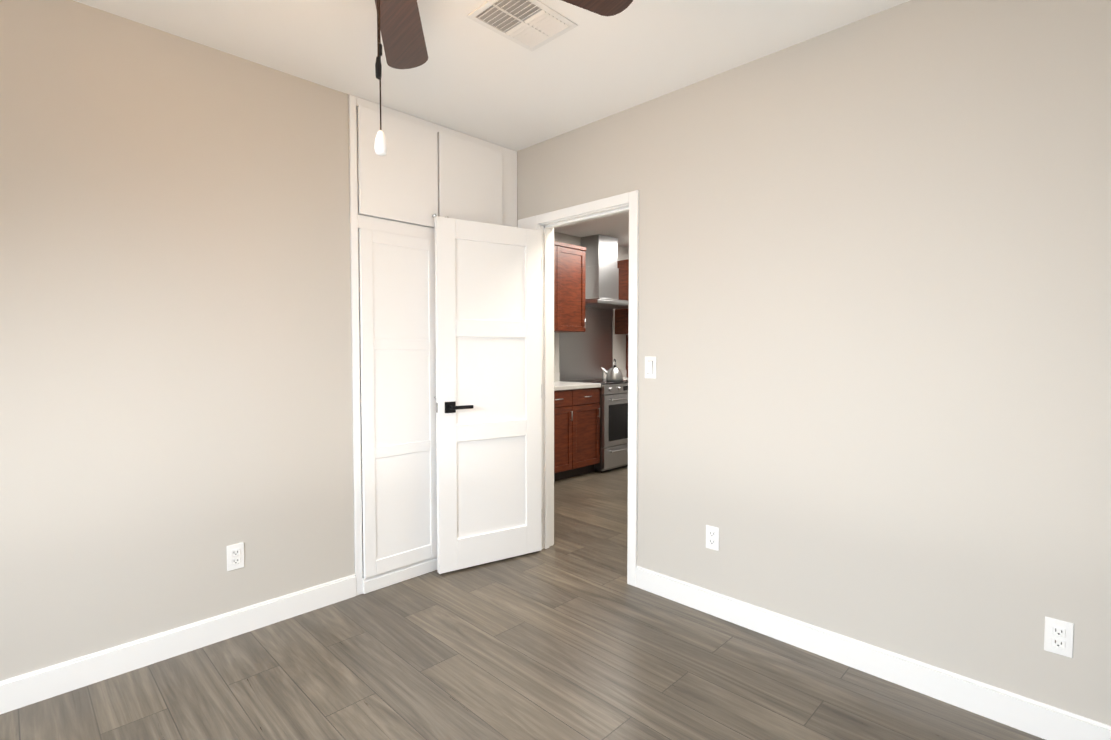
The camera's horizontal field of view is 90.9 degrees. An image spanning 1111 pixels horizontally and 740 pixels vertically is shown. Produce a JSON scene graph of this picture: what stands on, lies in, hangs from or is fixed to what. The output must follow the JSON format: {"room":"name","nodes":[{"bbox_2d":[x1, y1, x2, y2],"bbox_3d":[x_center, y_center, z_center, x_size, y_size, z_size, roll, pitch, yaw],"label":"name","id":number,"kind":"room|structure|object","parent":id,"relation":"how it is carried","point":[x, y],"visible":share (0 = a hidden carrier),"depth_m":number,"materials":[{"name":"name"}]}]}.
{"room":"empty bedroom","nodes":[
{"label":"empty bedroom","id":0,"kind":"room"},
{"bbox_2d":[0,0,354,680],"bbox_3d":[-1.878,-0.098,2.542,0.740,2.600,4.100,2,3,45],"label":"wall","id":1,"kind":"structure","parent":0,"point":[176,418],"depth_m":2.26,"materials":[{"name":"beige paint"}]},
{"bbox_2d":[0,574,355,713],"bbox_3d":[-2.009,1.168,1.918,0.014,0.115,2.718,2,3,45],"label":"baseboard","id":2,"kind":"structure","parent":1,"relation":"attached to","point":[23,690],"depth_m":2.28,"materials":[{"name":"white paint"}]},
{"bbox_2d":[227,542,243,570],"bbox_3d":[-1.448,0.846,2.478,0.008,0.115,0.070,2,3,45],"label":"electrical outlet","id":3,"kind":"object","parent":1,"relation":"attached to","point":[235,556],"visible":1,"depth_m":2.48,"materials":[{"name":"white plastic"}]},
{"bbox_2d":[73,0,909,247],"bbox_3d":[0.691,-1.452,3.308,6.570,0.050,8.870,2,3,45],"label":"ceiling","id":4,"kind":"structure","parent":0,"point":[470,77],"depth_m":2.39,"materials":[{"name":"white paint"}]},
{"bbox_2d":[375,0,427,155],"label":"ceiling fan","id":5,"kind":"object","parent":4,"relation":"hanging from","point":[399,25],"depth_m":1.87,"materials":[{"name":"brown wood"}]},
{"bbox_2d":[467,0,577,50],"bbox_3d":[-0.129,-1.379,2.167,0.270,0.011,0.350,2,3,45],"label":"ceiling vent","id":6,"kind":"object","parent":4,"relation":"in","point":[531,25],"visible":1,"depth_m":2.16,"materials":[{"name":"white metal"}]},
{"bbox_2d":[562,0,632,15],"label":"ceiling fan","id":7,"kind":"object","parent":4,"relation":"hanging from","point":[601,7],"depth_m":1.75,"materials":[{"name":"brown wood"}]},
{"bbox_2d":[0,467,1044,739],"bbox_3d":[0.691,1.211,3.406,6.570,0.080,8.870,2,3,45],"label":"floor","id":8,"kind":"structure","parent":0,"point":[570,633],"depth_m":2.17,"materials":[{"name":"laminate"}]},
{"bbox_2d":[348,94,516,595],"bbox_3d":[-0.853,-0.130,3.440,0.656,2.598,1.136,2,3,45],"label":"closet","id":9,"kind":"object","parent":8,"relation":"on","point":[413,183],"depth_m":3.01,"materials":[{"name":"white paint"}]},
{"bbox_2d":[554,388,577,480],"bbox_3d":[-0.194,0.641,5.508,0.608,0.905,0.538,2,3,45],"label":"base cabinet","id":10,"kind":"object","parent":8,"relation":"on","point":[576,428],"depth_m":5.39,"materials":[{"name":"brown wood"}]},
{"bbox_2d":[554,380,600,391],"bbox_3d":[-0.189,0.169,5.485,0.623,0.039,1.266,2,3,45],"label":"countertop","id":11,"kind":"structure","parent":10,"relation":"on","point":[559,386],"depth_m":5.54,"materials":[{"name":"white stone"}]},
{"bbox_2d":[578,388,599,475],"bbox_3d":[0.082,0.630,5.787,0.608,0.905,0.480,2,3,45],"label":"base cabinet","id":12,"kind":"object","parent":8,"relation":"on","point":[588,398],"depth_m":5.63,"materials":[{"name":"brown wood"}]},
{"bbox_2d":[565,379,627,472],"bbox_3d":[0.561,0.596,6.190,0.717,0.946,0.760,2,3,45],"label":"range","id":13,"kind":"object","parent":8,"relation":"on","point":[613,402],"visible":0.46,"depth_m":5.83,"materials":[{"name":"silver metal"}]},
{"bbox_2d":[601,359,622,381],"bbox_3d":[0.629,-0.001,6.111,0.253,0.251,0.190,1,2,20],"label":"kettle","id":14,"kind":"object","parent":13,"relation":"on","point":[614,373],"visible":1,"depth_m":6.04,"materials":[{"name":"silver metal"}]},
{"bbox_2d":[603,369,627,379],"bbox_3d":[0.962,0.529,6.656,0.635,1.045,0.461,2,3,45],"label":"cooking pot","id":15,"kind":"object","parent":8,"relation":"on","point":[624,372],"visible":0.08,"depth_m":6.94,"materials":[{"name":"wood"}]},
{"bbox_2d":[626,335,627,376],"bbox_3d":[1.394,-0.163,7.047,0.665,2.400,0.730,2,3,45],"label":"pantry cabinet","id":16,"kind":"object","parent":8,"relation":"on","point":[627,355],"visible":0.02,"depth_m":7.01,"materials":[{"name":"brown wood"}]},
{"bbox_2d":[554,232,628,380],"bbox_3d":[0.363,-0.246,6.560,0.120,2.600,4.768,2,3,45],"label":"wall","id":17,"kind":"structure","parent":0,"point":[619,348],"depth_m":6.83,"materials":[{"name":"greige paint"},{"name":"stainless steel"}]},
{"bbox_2d":[554,372,559,379],"bbox_3d":[-0.404,0.092,5.695,0.018,0.100,1.266,2,3,45],"label":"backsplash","id":18,"kind":"structure","parent":17,"relation":"attached to","point":[556,374],"depth_m":6.11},
{"bbox_2d":[554,241,561,332],"bbox_3d":[-0.399,-0.850,5.430,0.349,0.910,0.945,2,3,45],"label":"upper cabinet","id":19,"kind":"object","parent":17,"relation":"attached to","point":[557,245],"depth_m":5.61,"materials":[{"name":"brown wood"}]},
{"bbox_2d":[562,243,585,332],"bbox_3d":[0.027,-0.865,5.861,0.349,0.910,0.501,2,3,45],"label":"upper cabinet","id":20,"kind":"object","parent":17,"relation":"attached to","point":[569,283],"depth_m":5.79,"materials":[{"name":"brown wood"}]},
{"bbox_2d":[559,307,612,380],"bbox_3d":[0.378,-0.315,6.485,0.003,0.845,0.950,2,3,45],"label":"backsplash panel","id":21,"kind":"object","parent":17,"relation":"attached to","point":[587,353],"visible":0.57,"depth_m":6.51,"materials":[{"name":"silver metal"}]},
{"bbox_2d":[581,234,628,308],"bbox_3d":[0.588,-1.135,6.311,0.500,0.801,0.900,2,3,45],"label":"range hood","id":22,"kind":"object","parent":17,"relation":"attached to","point":[602,282],"visible":0.73,"depth_m":6.25,"materials":[{"name":"silver metal"}]},
{"bbox_2d":[615,259,628,334],"bbox_3d":[0.952,-0.899,6.779,0.375,0.910,0.225,2,3,45],"label":"upper cabinet","id":23,"kind":"object","parent":17,"relation":"attached to","point":[621,321],"visible":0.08,"depth_m":6.74,"materials":[{"name":"brown wood"}]},
{"bbox_2d":[517,0,1110,725],"bbox_3d":[0.833,-0.102,2.662,4.190,2.600,0.120,2,3,45],"label":"wall","id":24,"kind":"structure","parent":0,"point":[875,312],"depth_m":2.11,"materials":[{"name":"beige paint"}]},
{"bbox_2d":[435,216,541,573],"bbox_3d":[-0.378,0.147,3.294,0.697,2.030,0.127,-1,3,-33],"label":"door","id":25,"kind":"structure","parent":24,"relation":"in","point":[488,384],"depth_m":3.27,"materials":[{"name":"white paint"}]},
{"bbox_2d":[518,190,638,586],"bbox_3d":[0.148,0.099,3.346,0.964,2.147,0.154,2,3,45],"label":"door frame","id":26,"kind":"structure","parent":24,"relation":"attached to","point":[631,199],"depth_m":3.25,"materials":[{"name":"white paint"}]},
{"bbox_2d":[645,356,655,378],"bbox_3d":[0.501,-0.013,2.900,0.072,0.117,0.011,2,3,45],"label":"light switch","id":27,"kind":"object","parent":24,"relation":"attached to","point":[650,367],"visible":1,"depth_m":2.90,"materials":[{"name":"white plastic"}]},
{"bbox_2d":[706,525,718,550],"bbox_3d":[0.765,0.820,2.672,0.070,0.115,0.008,2,3,45],"label":"electrical outlet","id":28,"kind":"object","parent":24,"relation":"attached to","point":[712,537],"visible":1,"depth_m":2.67,"materials":[{"name":"white plastic"}]},
{"bbox_2d":[636,566,1110,739],"bbox_3d":[1.316,1.160,2.137,2.456,0.115,0.014,2,3,45],"label":"baseboard","id":29,"kind":"structure","parent":24,"relation":"attached to","point":[1031,716],"depth_m":2.13,"materials":[{"name":"white paint"}]},
{"bbox_2d":[1044,616,1073,657],"bbox_3d":[1.653,0.878,1.798,0.070,0.115,0.008,2,3,45],"label":"electrical outlet","id":30,"kind":"object","parent":24,"relation":"attached to","point":[1058,636],"visible":1,"depth_m":1.80,"materials":[{"name":"white plastic"}]}
]}

